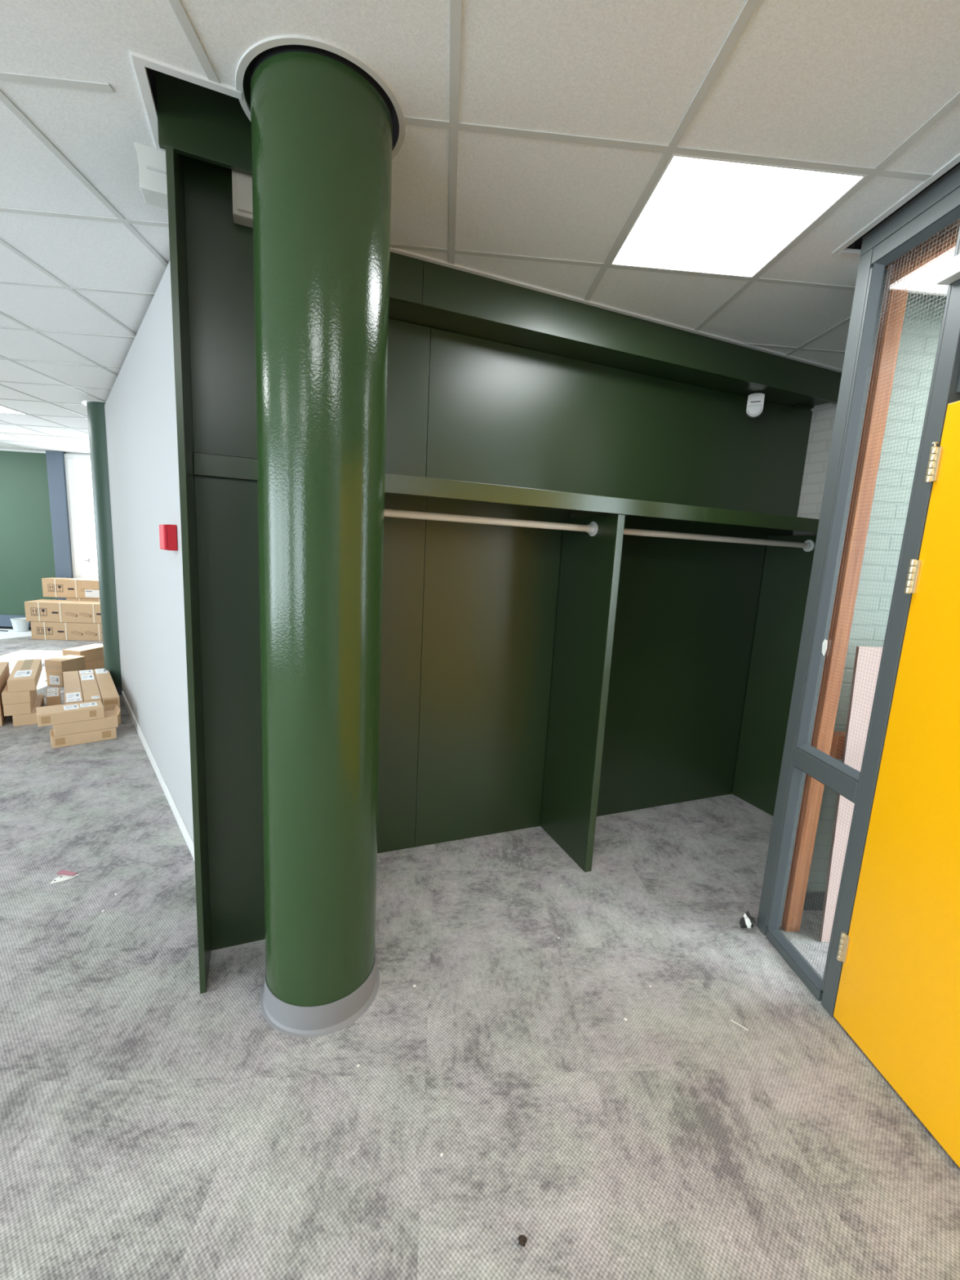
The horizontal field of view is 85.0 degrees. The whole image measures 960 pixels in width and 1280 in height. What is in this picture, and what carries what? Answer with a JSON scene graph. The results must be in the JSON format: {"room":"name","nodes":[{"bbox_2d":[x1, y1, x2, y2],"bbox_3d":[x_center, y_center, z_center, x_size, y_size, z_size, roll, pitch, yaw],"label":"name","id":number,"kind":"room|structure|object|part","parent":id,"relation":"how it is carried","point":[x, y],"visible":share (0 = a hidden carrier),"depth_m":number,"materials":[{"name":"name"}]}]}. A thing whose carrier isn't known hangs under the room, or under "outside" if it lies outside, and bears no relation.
{"room":"office entrance area","nodes":[
{"label":"office entrance area","id":0,"kind":"room"},
{"bbox_2d":[0,448,85,615],"bbox_3d":[-3.513,-1.563,8.075,12.300,3.100,0.150,2,9,-4],"label":"wall","id":1,"kind":"structure","parent":0,"point":[26,540],"depth_m":7.79,"materials":[{"name":"green paint"}]},
{"bbox_2d":[0,614,31,630],"bbox_3d":[-7.878,-0.304,7.921,3.380,0.215,0.030,2,9,-4],"label":"baseboard","id":2,"kind":"structure","parent":1,"relation":"attached to","point":[5,622],"depth_m":7.95,"materials":[{"name":"blue paint"}]},
{"bbox_2d":[0,448,89,455],"bbox_3d":[-3.452,-2.614,7.822,12.000,0.030,0.004,2,9,-4],"label":"trim","id":3,"kind":"structure","parent":1,"relation":"attached to","point":[1,449],"depth_m":7.61,"materials":[{"name":"white paint"}]},
{"bbox_2d":[45,450,73,599],"bbox_3d":[-6.218,-1.540,7.796,0.230,2.424,0.070,2,9,-4],"label":"trim","id":4,"kind":"structure","parent":1,"relation":"attached to","point":[55,467],"depth_m":7.71,"materials":[{"name":"blue paint"}]},
{"bbox_2d":[63,453,98,579],"bbox_3d":[-5.232,-1.782,7.833,1.720,1.810,0.138,2,9,-4],"label":"window","id":5,"kind":"structure","parent":1,"relation":"in","point":[69,459],"depth_m":7.75,"materials":[{"name":"white paint"}]},
{"bbox_2d":[104,261,193,840],"bbox_3d":[-2.240,-0.493,3.524,0.100,2.618,3.470,-5,12,-39],"label":"wall","id":6,"kind":"structure","parent":0,"point":[140,406],"depth_m":2.96,"materials":[{"name":"grey paint"}]},
{"bbox_2d":[81,400,106,405],"bbox_3d":[-3.342,-2.110,4.750,0.432,0.006,0.432,2,9,-4],"label":"trim","id":7,"kind":"structure","parent":6,"relation":"attached to","point":[84,402],"depth_m":4.56,"materials":[{"name":"white paint"}]},
{"bbox_2d":[121,690,194,860],"bbox_3d":[-2.312,0.777,3.653,0.012,0.065,3.350,-5,12,-39],"label":"baseboard","id":8,"kind":"structure","parent":6,"relation":"attached to","point":[187,837],"depth_m":3.15,"materials":[{"name":"white paint"}]},
{"bbox_2d":[159,524,177,551],"bbox_3d":[-1.426,-0.469,2.395,0.053,0.115,0.124,-5,12,-39],"label":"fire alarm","id":9,"kind":"object","parent":6,"relation":"attached to","point":[167,532],"visible":1,"depth_m":2.35,"materials":[{"name":"red plastic"}]},
{"bbox_2d":[155,63,252,175],"bbox_3d":[-0.621,-1.619,1.493,0.528,0.530,0.018,-1,10,-22],"label":"bulkhead","id":10,"kind":"structure","parent":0,"point":[199,122],"depth_m":1.46,"materials":[{"name":"green paint"}]},
{"bbox_2d":[0,628,959,1279],"bbox_3d":[-3.207,1.058,2.188,12.000,0.100,12.350,2,9,-4],"label":"floor","id":11,"kind":"structure","parent":0,"point":[153,1126],"depth_m":1.53,"materials":[{"name":"grey carpet"}]},
{"bbox_2d":[0,711,6,726],"bbox_3d":[-3.991,0.571,4.273,0.202,0.092,0.720,-4,12,-36],"label":"cardboard box","id":12,"kind":"object","parent":11,"relation":"on","point":[2,717],"visible":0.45,"depth_m":4.08,"materials":[{"name":"brown cardboard"}]},
{"bbox_2d":[0,699,3,715],"bbox_3d":[-3.986,0.480,4.258,0.202,0.092,0.720,-4,12,-36],"label":"cardboard box","id":13,"kind":"object","parent":12,"relation":"on","point":[1,702],"visible":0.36,"depth_m":4.07,"materials":[{"name":"brown cardboard"}]},
{"bbox_2d":[0,671,9,702],"bbox_3d":[-3.982,0.389,4.243,0.202,0.092,0.720,-4,12,-36],"label":"cardboard box","id":14,"kind":"object","parent":13,"relation":"on","point":[5,682],"visible":0.46,"depth_m":4.24,"materials":[{"name":"brown cardboard"}]},
{"bbox_2d":[0,662,9,688],"bbox_3d":[-3.977,0.297,4.227,0.202,0.093,0.720,-4,12,-36],"label":"cardboard box","id":15,"kind":"object","parent":14,"relation":"on","point":[4,666],"visible":1,"depth_m":4.35,"materials":[{"name":"brown cardboard"}]},
{"bbox_2d":[0,628,31,639],"bbox_3d":[-7.620,-0.111,7.488,2.450,0.002,0.880,2,9,-4],"label":"sheet","id":16,"kind":"object","parent":11,"relation":"on","point":[11,633],"visible":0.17,"depth_m":7.60,"materials":[{"name":"white paper"}]},
{"bbox_2d":[9,617,29,631],"bbox_3d":[-6.883,-0.230,7.849,0.236,0.182,0.224,2,9,-4],"label":"bucket","id":17,"kind":"object","parent":16,"relation":"on","point":[19,624],"visible":0.87,"depth_m":7.79,"materials":[{"name":"white plastic"}]},
{"bbox_2d":[12,693,44,726],"bbox_3d":[-3.739,0.574,4.348,0.157,0.088,0.620,-4,12,-36],"label":"cardboard box","id":18,"kind":"object","parent":11,"relation":"on","point":[29,718],"visible":0.49,"depth_m":4.12,"materials":[{"name":"brown cardboard"}]},
{"bbox_2d":[3,688,36,715],"bbox_3d":[-3.764,0.489,4.298,0.158,0.091,0.600,-4,12,-36],"label":"cardboard box","id":19,"kind":"object","parent":18,"relation":"on","point":[19,708],"visible":0.61,"depth_m":4.07,"materials":[{"name":"brown cardboard"}]},
{"bbox_2d":[1,683,34,704],"bbox_3d":[-3.760,0.398,4.283,0.164,0.091,0.600,-4,12,-36],"label":"cardboard box","id":20,"kind":"object","parent":19,"relation":"on","point":[8,698],"visible":0.52,"depth_m":4.05,"materials":[{"name":"brown cardboard"}]},
{"bbox_2d":[7,658,42,692],"bbox_3d":[-3.785,0.286,4.368,0.162,0.097,0.800,-4,12,-36],"label":"cardboard box","id":21,"kind":"object","parent":20,"relation":"on","point":[25,674],"visible":1,"depth_m":4.17,"materials":[{"name":"beige cardboard"}]},
{"bbox_2d":[46,687,61,706],"bbox_3d":[-3.669,0.519,4.510,0.090,0.151,0.330,-5,12,-39],"label":"cardboard box","id":22,"kind":"object","parent":11,"relation":"on","point":[53,694],"visible":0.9,"depth_m":4.40,"materials":[{"name":"brown cardboard"}]},
{"bbox_2d":[49,869,79,884],"bbox_3d":[-1.840,1.042,2.326,0.100,0.026,0.060,-2,11,-29],"label":"paper scrap","id":23,"kind":"object","parent":11,"relation":"on","point":[65,875],"visible":1,"depth_m":2.32,"materials":[{"name":"white paper"}]},
{"bbox_3d":[-1.839,1.053,2.325,0.100,0.005,0.052,-2,11,-29],"label":"white plate","id":24,"kind":"part","parent":23,"relation":"part of","materials":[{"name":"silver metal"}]},
{"bbox_3d":[-1.833,1.036,2.329,0.093,0.013,0.022,4,9,5],"label":"pink blade","id":25,"kind":"part","parent":23,"relation":"part of","materials":[{"name":"pink paper"}]},
{"bbox_2d":[46,668,85,687],"bbox_3d":[-4.170,0.373,5.288,0.176,0.131,0.271,4,10,7],"label":"cardboard box","id":26,"kind":"object","parent":11,"relation":"on","point":[52,679],"visible":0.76,"depth_m":5.16,"materials":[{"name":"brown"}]},
{"bbox_2d":[44,654,86,674],"bbox_3d":[-4.164,0.243,5.267,0.188,0.129,0.271,4,10,7],"label":"cardboard box","id":27,"kind":"object","parent":26,"relation":"on","point":[68,663],"visible":0.98,"depth_m":5.18,"materials":[{"name":"beige cardboard"}]},
{"bbox_2d":[30,621,102,640],"bbox_3d":[-5.607,-0.145,7.566,1.350,0.252,0.366,2,10,-8],"label":"cardboard box","id":28,"kind":"object","parent":11,"relation":"on","point":[39,630],"visible":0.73,"depth_m":7.36,"materials":[{"name":"beige cardboard"}]},
{"bbox_2d":[24,599,101,623],"bbox_3d":[-5.647,-0.408,7.515,1.350,0.274,0.366,2,10,-8],"label":"cardboard box","id":29,"kind":"object","parent":28,"relation":"on","point":[41,610],"visible":0.79,"depth_m":7.32,"materials":[{"name":"beige cardboard"}]},
{"bbox_2d":[49,727,116,748],"bbox_3d":[-2.933,0.696,3.878,0.378,0.085,0.191,-5,13,-41],"label":"cardboard box","id":30,"kind":"object","parent":11,"relation":"on","point":[59,741],"visible":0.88,"depth_m":3.80,"materials":[{"name":"brown cardboard"}]},
{"bbox_2d":[52,704,120,736],"bbox_3d":[-2.907,0.589,3.878,0.396,0.126,0.190,-5,13,-41],"label":"cardboard box","id":31,"kind":"object","parent":30,"relation":"on","point":[110,719],"visible":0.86,"depth_m":3.82,"materials":[{"name":"brown cardboard"}]},
{"bbox_2d":[35,699,104,726],"bbox_3d":[-2.980,0.529,3.816,0.378,0.087,0.216,-5,12,-41],"label":"cardboard box","id":32,"kind":"object","parent":31,"relation":"on","point":[94,709],"visible":1,"depth_m":3.76,"materials":[{"name":"brown cardboard"}]},
{"bbox_2d":[85,657,104,670],"bbox_3d":[-4.355,0.271,5.842,0.207,0.131,0.421,4,10,8],"label":"cardboard box","id":33,"kind":"object","parent":11,"relation":"on","point":[99,663],"visible":0.09,"depth_m":5.80,"materials":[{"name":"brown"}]},
{"bbox_2d":[62,643,103,662],"bbox_3d":[-4.349,0.142,5.822,0.216,0.127,0.421,4,10,8],"label":"cardboard box","id":34,"kind":"object","parent":33,"relation":"on","point":[92,651],"visible":0.56,"depth_m":5.73,"materials":[{"name":"beige cardboard"}]},
{"bbox_2d":[86,401,122,694],"bbox_3d":[-3.402,-0.974,4.940,0.372,2.980,0.372,2,9,-4],"label":"column","id":35,"kind":"structure","parent":11,"relation":"on","point":[95,410],"depth_m":4.78,"materials":[{"name":"green paint"}]},
{"bbox_3d":[-3.477,0.454,5.178,0.372,0.080,0.372,2,9,-4],"label":"skirting","id":36,"kind":"part","parent":35,"relation":"part of","materials":[{"name":"grey paint"}]},
{"bbox_2d":[117,715,120,724],"bbox_3d":[-3.297,0.556,4.629,0.112,0.076,1.130,-5,12,-39],"label":"cardboard box","id":37,"kind":"object","parent":11,"relation":"on","point":[118,716],"visible":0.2,"depth_m":4.22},
{"bbox_2d":[103,706,120,715],"bbox_3d":[-3.293,0.481,4.616,0.112,0.076,1.130,-5,12,-39],"label":"cardboard box","id":38,"kind":"object","parent":37,"relation":"on","point":[106,708],"visible":0.2,"depth_m":4.18,"materials":[{"name":"brown cardboard"}]},
{"bbox_2d":[93,668,119,707],"bbox_3d":[-3.288,0.404,4.603,0.112,0.078,1.131,-5,12,-39],"label":"cardboard box","id":39,"kind":"object","parent":38,"relation":"on","point":[108,691],"visible":0.84,"depth_m":4.40,"materials":[{"name":"brown cardboard"}]},
{"bbox_2d":[249,44,393,1037],"bbox_3d":[-0.472,-0.320,1.574,0.397,3.100,0.397,2,9,-4],"label":"column","id":40,"kind":"structure","parent":11,"relation":"on","point":[322,125],"depth_m":1.43,"materials":[{"name":"green paint"}]},
{"bbox_3d":[-0.550,1.161,1.821,0.397,0.094,0.397,2,9,-4],"label":"skirting","id":41,"kind":"part","parent":40,"relation":"part of","materials":[{"name":"grey plastic"}]},
{"bbox_2d":[165,145,819,993],"bbox_3d":[0.558,-0.285,2.473,3.358,2.844,0.662,-1,10,-22],"label":"wardrobe","id":42,"kind":"object","parent":11,"relation":"on","point":[653,642],"depth_m":2.61,"materials":[{"name":"green wood"}]},
{"bbox_2d":[133,142,168,208],"bbox_3d":[-0.918,-1.309,1.483,0.089,0.108,0.083,-1,10,-22],"label":"sounder","id":43,"kind":"object","parent":42,"relation":"attached to","point":[151,161],"visible":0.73,"depth_m":1.45,"materials":[{"name":"white plastic"}]},
{"bbox_3d":[-0.992,-0.162,1.855,0.018,2.642,0.655,-1,10,-22],"label":"panel","id":44,"kind":"part","parent":42,"relation":"part of","materials":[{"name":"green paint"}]},
{"bbox_3d":[-0.791,-0.281,2.021,0.481,2.844,0.448,-1,10,-22],"label":"boxed panel","id":45,"kind":"part","parent":42,"relation":"part of","materials":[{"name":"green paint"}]},
{"bbox_2d":[231,169,253,227],"bbox_3d":[-0.677,-1.343,1.585,0.130,0.150,0.064,-1,10,-22],"label":"junction box","id":46,"kind":"object","parent":42,"relation":"attached to","point":[242,183],"visible":0.24,"depth_m":1.55,"materials":[{"name":"beige plastic"}]},
{"bbox_3d":[-0.667,-1.338,1.560,0.106,0.126,0.008,-1,10,-22],"label":"lid","id":47,"kind":"part","parent":46,"relation":"part of","materials":[{"name":"beige plastic"}]},
{"bbox_3d":[-0.488,0.206,2.491,0.418,1.762,0.013,-1,10,-22],"label":"panel","id":48,"kind":"part","parent":42,"relation":"part of","materials":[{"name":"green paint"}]},
{"bbox_3d":[-0.650,-1.023,2.193,0.893,0.696,0.013,-1,10,-22],"label":"panel","id":49,"kind":"part","parent":42,"relation":"part of","materials":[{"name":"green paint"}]},
{"bbox_3d":[0.046,0.197,2.709,0.732,1.762,0.013,-1,10,-22],"label":"panel","id":50,"kind":"part","parent":42,"relation":"part of","materials":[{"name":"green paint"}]},
{"bbox_3d":[0.001,-0.512,2.238,1.153,0.068,0.068,-1,10,-22],"label":"clothes rail","id":51,"kind":"part","parent":42,"relation":"part of","materials":[{"name":"metal"}]},
{"bbox_2d":[193,452,819,533],"bbox_3d":[0.553,-0.622,2.499,3.339,0.068,0.465,-1,10,-22],"label":"shelf","id":52,"kind":"object","parent":42,"relation":"attached to","point":[402,491],"depth_m":2.34,"materials":[{"name":"green paint"}]},
{"bbox_3d":[0.895,-1.047,2.824,2.442,0.696,0.013,-1,10,-22],"label":"panel","id":53,"kind":"part","parent":42,"relation":"part of","materials":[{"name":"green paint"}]},
{"bbox_3d":[1.082,0.182,3.132,1.428,1.762,0.013,-1,10,-22],"label":"panel","id":54,"kind":"part","parent":42,"relation":"part of","materials":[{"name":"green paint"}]},
{"bbox_3d":[1.231,-0.531,2.741,1.429,0.068,0.068,-1,10,-22],"label":"clothes rail","id":55,"kind":"part","parent":42,"relation":"part of","materials":[{"name":"metal"}]},
{"bbox_2d":[746,392,764,417],"bbox_3d":[1.555,-1.320,2.964,0.084,0.124,0.093,7,10,24],"label":"detector","id":56,"kind":"object","parent":42,"relation":"attached to","point":[755,402],"visible":1,"depth_m":2.93,"materials":[{"name":"white plastic"}]},
{"bbox_3d":[1.872,0.250,3.117,0.018,1.714,0.627,-1,10,-22],"label":"panel","id":57,"kind":"part","parent":42,"relation":"part of","materials":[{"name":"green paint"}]},
{"bbox_2d":[517,1234,527,1246],"bbox_3d":[0.094,1.342,1.169,0.020,0.016,0.019,8,11,29],"label":"crumb","id":58,"kind":"object","parent":11,"relation":"on","point":[522,1238],"visible":1,"depth_m":1.17,"materials":[{"name":"brown food"}]},
{"bbox_2d":[730,1019,748,1031],"bbox_3d":[0.871,1.292,1.759,0.056,0.002,0.003,11,12,40],"label":"plastic sliver","id":59,"kind":"object","parent":11,"relation":"on","point":[731,1020],"visible":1,"depth_m":1.76,"materials":[{"name":"white plastic"}]},
{"bbox_2d":[739,910,755,928],"bbox_3d":[1.143,1.192,2.227,0.064,0.073,0.058,2,9,-4],"label":"door stop","id":60,"kind":"object","parent":11,"relation":"on","point":[748,922],"visible":1,"depth_m":2.21,"materials":[{"name":"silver metal"}]},
{"bbox_2d":[818,646,883,942],"bbox_3d":[1.817,0.653,2.135,0.750,1.234,0.081,2,9,-4],"label":"board","id":61,"kind":"object","parent":11,"relation":"on","point":[876,650],"visible":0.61,"depth_m":2.08,"materials":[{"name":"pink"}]},
{"bbox_3d":[-3.387,0.564,4.557,0.112,0.076,1.130,-5,12,-39],"label":"cardboard box","id":62,"kind":"object","parent":11,"relation":"on","visible":0},
{"bbox_3d":[-3.383,0.488,4.544,0.112,0.076,1.130,-5,12,-39],"label":"cardboard box","id":63,"kind":"object","parent":62,"relation":"on","visible":0},
{"bbox_2d":[78,669,102,702],"bbox_3d":[-3.379,0.411,4.531,0.112,0.078,1.130,-5,12,-39],"label":"cardboard box","id":64,"kind":"object","parent":63,"relation":"on","point":[89,686],"visible":0.9,"depth_m":4.44,"materials":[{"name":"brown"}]},
{"bbox_3d":[-3.477,0.571,4.485,0.112,0.076,1.130,-5,12,-39],"label":"cardboard box","id":65,"kind":"object","parent":11,"relation":"on","visible":0},
{"bbox_3d":[-3.473,0.495,4.472,0.112,0.076,1.130,-5,12,-39],"label":"cardboard box","id":66,"kind":"object","parent":65,"relation":"on","visible":0},
{"bbox_2d":[62,671,83,703],"bbox_3d":[-3.469,0.418,4.459,0.112,0.078,1.130,-5,12,-39],"label":"cardboard box","id":67,"kind":"object","parent":66,"relation":"on","point":[72,686],"visible":0.88,"depth_m":4.37,"materials":[{"name":"beige cardboard"}]},
{"bbox_3d":[-5.444,-0.208,7.908,1.300,0.280,0.251,2,10,-8],"label":"cardboard box","id":68,"kind":"object","parent":11,"relation":"on","visible":0},
{"bbox_2d":[66,597,100,601],"bbox_3d":[-5.410,-0.482,7.866,1.300,0.272,0.251,2,10,-8],"label":"cardboard box","id":69,"kind":"object","parent":68,"relation":"on","point":[67,598],"visible":0.03,"depth_m":7.67,"materials":[{"name":"beige cardboard"}]},
{"bbox_2d":[41,577,99,599],"bbox_3d":[-5.693,-0.760,7.776,1.300,0.270,0.252,2,10,-8],"label":"cardboard box","id":70,"kind":"object","parent":69,"relation":"on","point":[53,587],"visible":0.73,"depth_m":7.62,"materials":[{"name":"beige cardboard"}]},
{"bbox_2d":[0,0,959,453],"bbox_3d":[-3.067,-1.599,1.745,12.000,0.001,12.350,2,9,-4],"label":"ceiling","id":71,"kind":"structure","parent":0,"point":[839,82],"depth_m":1.40,"materials":[{"name":"tile"}]},
{"bbox_2d":[0,405,26,414],"bbox_3d":[-4.797,-2.232,4.929,0.575,0.031,0.575,2,9,-4],"label":"recessed light","id":72,"kind":"object","parent":71,"relation":"in","point":[2,410],"visible":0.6,"depth_m":5.15,"materials":[{"name":"white paint"}]},
{"bbox_2d":[235,35,405,159],"bbox_3d":[-0.415,-1.401,1.394,0.429,0.010,0.429,2,9,-4],"label":"trim","id":73,"kind":"structure","parent":71,"relation":"attached to","point":[265,44],"depth_m":1.24,"materials":[{"name":"white metal"}]},
{"bbox_2d":[0,0,959,453],"bbox_3d":[-3.067,-1.597,1.745,12.000,0.003,12.350,2,9,-4],"label":"ceiling grid","id":74,"kind":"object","parent":71,"relation":"attached to","point":[453,125],"depth_m":1.49,"materials":[{"name":"white metal"}]},
{"bbox_2d":[609,153,867,278],"bbox_3d":[0.809,-1.409,1.765,0.575,0.031,0.575,2,9,-4],"label":"recessed light","id":75,"kind":"object","parent":71,"relation":"in","point":[702,215],"visible":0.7,"depth_m":1.71,"materials":[{"name":"white paint"}]},
{"bbox_2d":[146,66,861,249],"bbox_3d":[-3.041,-2.094,1.662,12.300,0.100,12.650,2,9,-4],"label":"ceiling","id":76,"kind":"structure","parent":0,"point":[151,73],"depth_m":1.94,"materials":[{"name":"grey concrete"}]},
{"bbox_2d":[207,404,811,821],"bbox_3d":[0.511,-0.478,2.835,3.650,3.100,0.097,-1,10,-22],"label":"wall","id":77,"kind":"structure","parent":0,"point":[771,531],"depth_m":3.28,"materials":[{"name":"green paint"}]},
{"bbox_2d":[388,251,841,408],"bbox_3d":[0.614,-1.598,2.501,3.480,0.462,0.202,-1,10,-22],"label":"bulkhead","id":78,"kind":"structure","parent":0,"point":[422,292],"depth_m":2.42,"materials":[{"name":"green paint"}]},
{"bbox_2d":[130,51,241,151],"bbox_3d":[-0.857,-1.461,1.625,0.239,0.012,0.738,-1,10,-22],"label":"trim","id":79,"kind":"structure","parent":78,"relation":"attached to","point":[140,62],"depth_m":1.31,"materials":[{"name":"white paint"}]},
{"bbox_2d":[390,247,842,373],"bbox_3d":[0.653,-1.512,2.409,3.480,0.012,0.025,-1,10,-22],"label":"trim","id":80,"kind":"structure","parent":78,"relation":"attached to","point":[397,251],"depth_m":2.35,"materials":[{"name":"white paint"}]},
{"bbox_2d":[792,401,837,535],"bbox_3d":[2.288,-0.385,2.837,0.120,3.100,1.263,-1,10,-22],"label":"brick wall","id":81,"kind":"structure","parent":0,"point":[823,417],"depth_m":3.21,"materials":[{"name":"white brick"}]},
{"bbox_2d":[806,290,946,891],"bbox_3d":[2.156,-0.289,2.221,1.415,3.100,0.100,2,9,-4],"label":"wall","id":82,"kind":"structure","parent":0,"point":[915,298],"depth_m":2.09,"materials":[{"name":"paint"}]},
{"bbox_2d":[803,891,825,910],"bbox_3d":[2.084,1.206,2.413,1.410,0.085,0.013,2,9,-4],"label":"baseboard","id":83,"kind":"structure","parent":82,"relation":"attached to","point":[815,894],"depth_m":2.37,"materials":[{"name":"grey"}]},
{"bbox_2d":[778,263,908,931],"bbox_3d":[1.787,-0.037,2.113,0.946,2.600,0.149,2,9,-4],"label":"window frame","id":84,"kind":"structure","parent":82,"relation":"in","point":[853,506],"depth_m":1.99,"materials":[{"name":"red wood"}]},
{"bbox_3d":[1.817,0.446,2.178,0.836,0.100,0.060,2,9,-4],"label":"wooden rail","id":85,"kind":"part","parent":84,"relation":"part of","materials":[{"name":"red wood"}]},
{"bbox_2d":[831,153,959,257],"bbox_3d":[2.281,-0.856,-1.014,1.664,0.012,6.007,2,9,-4],"label":"trim","id":86,"kind":"structure","parent":82,"relation":"attached to","point":[842,250],"depth_m":1.64,"materials":[{"name":"white paint"}]},
{"bbox_2d":[885,218,959,290],"bbox_3d":[1.624,-0.955,-1.111,0.004,0.450,5.930,2,9,-4],"label":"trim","id":87,"kind":"structure","parent":82,"relation":"attached to","point":[935,254],"depth_m":1.69,"materials":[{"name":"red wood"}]},
{"bbox_2d":[853,161,959,248],"bbox_3d":[1.479,0.194,-0.890,0.060,3.100,6.000,2,9,-4],"label":"wall","id":88,"kind":"structure","parent":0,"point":[858,243],"depth_m":1.69,"materials":[{"name":"grey paint"}]},
{"bbox_2d":[756,164,959,1017],"bbox_3d":[1.299,-0.044,1.814,0.060,2.662,0.448,2,9,-4],"label":"door frame","id":89,"kind":"structure","parent":88,"relation":"attached to","point":[937,207],"depth_m":1.81,"materials":[{"name":"grey paint"}]},
{"bbox_3d":[1.231,1.251,2.027,0.060,0.034,0.312,2,9,-4],"label":"rail","id":90,"kind":"part","parent":89,"relation":"part of","materials":[{"name":"grey metal"}]},
{"bbox_3d":[1.286,-0.045,2.005,0.060,2.600,0.069,2,9,-4],"label":"post","id":91,"kind":"part","parent":89,"relation":"part of","materials":[{"name":"grey metal"}]},
{"bbox_2d":[822,639,826,655],"bbox_3d":[1.285,0.028,1.955,0.002,0.062,0.024,2,9,-4],"label":"paper scrap","id":92,"kind":"object","parent":89,"relation":"attached to","point":[824,642],"visible":1,"depth_m":1.95,"materials":[{"name":"white paper"}]},
{"bbox_3d":[1.272,0.481,1.899,0.060,0.080,0.312,2,9,-4],"label":"rail","id":93,"kind":"part","parent":89,"relation":"part of","materials":[{"name":"grey metal"}]},
{"bbox_3d":[1.310,0.018,1.630,0.060,2.600,0.065,2,9,-4],"label":"post","id":94,"kind":"part","parent":89,"relation":"part of","materials":[{"name":"grey metal"}]},
{"bbox_2d":[833,372,959,1168],"bbox_3d":[1.362,0.147,0.686,0.078,2.662,1.864,2,9,-4],"label":"door","id":95,"kind":"structure","parent":89,"relation":"attached to","point":[898,999],"depth_m":1.51,"materials":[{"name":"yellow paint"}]},
{"bbox_3d":[1.225,1.035,1.756,0.006,0.097,0.014,2,9,-4],"label":"hinge plate","id":96,"kind":"part","parent":95,"relation":"part of","materials":[{"name":"gold metal"}]},
{"bbox_3d":[1.290,-0.187,1.552,0.006,0.097,0.014,2,9,-4],"label":"hinge plate","id":97,"kind":"part","parent":95,"relation":"part of","materials":[{"name":"gold metal"}]},
{"bbox_3d":[1.306,-0.503,1.499,0.006,0.094,0.014,2,9,-4],"label":"hinge plate","id":98,"kind":"part","parent":95,"relation":"part of","materials":[{"name":"gold metal"}]},
{"bbox_3d":[1.424,-0.851,0.514,0.060,0.632,1.853,2,9,-4],"label":"transom panel","id":99,"kind":"part","parent":95,"relation":"part of","materials":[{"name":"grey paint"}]},
{"bbox_3d":[1.365,-1.299,1.604,0.060,0.114,0.448,2,9,-4],"label":"head rail","id":100,"kind":"part","parent":89,"relation":"part of","materials":[{"name":"grey metal"}]},
{"bbox_2d":[889,250,955,296],"bbox_3d":[2.361,-0.712,-1.024,1.495,0.020,5.930,2,9,-4],"label":"ceiling","id":101,"kind":"structure","parent":0,"point":[930,271],"depth_m":1.78,"materials":[{"name":"white paint"}]},
{"bbox_2d":[936,253,959,284],"bbox_3d":[1.344,-0.950,0.997,0.037,0.050,0.993,2,9,-4],"label":"light fixture","id":102,"kind":"object","parent":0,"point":[948,272],"visible":1,"depth_m":1.45,"materials":[{"name":"white paint"}]}
]}

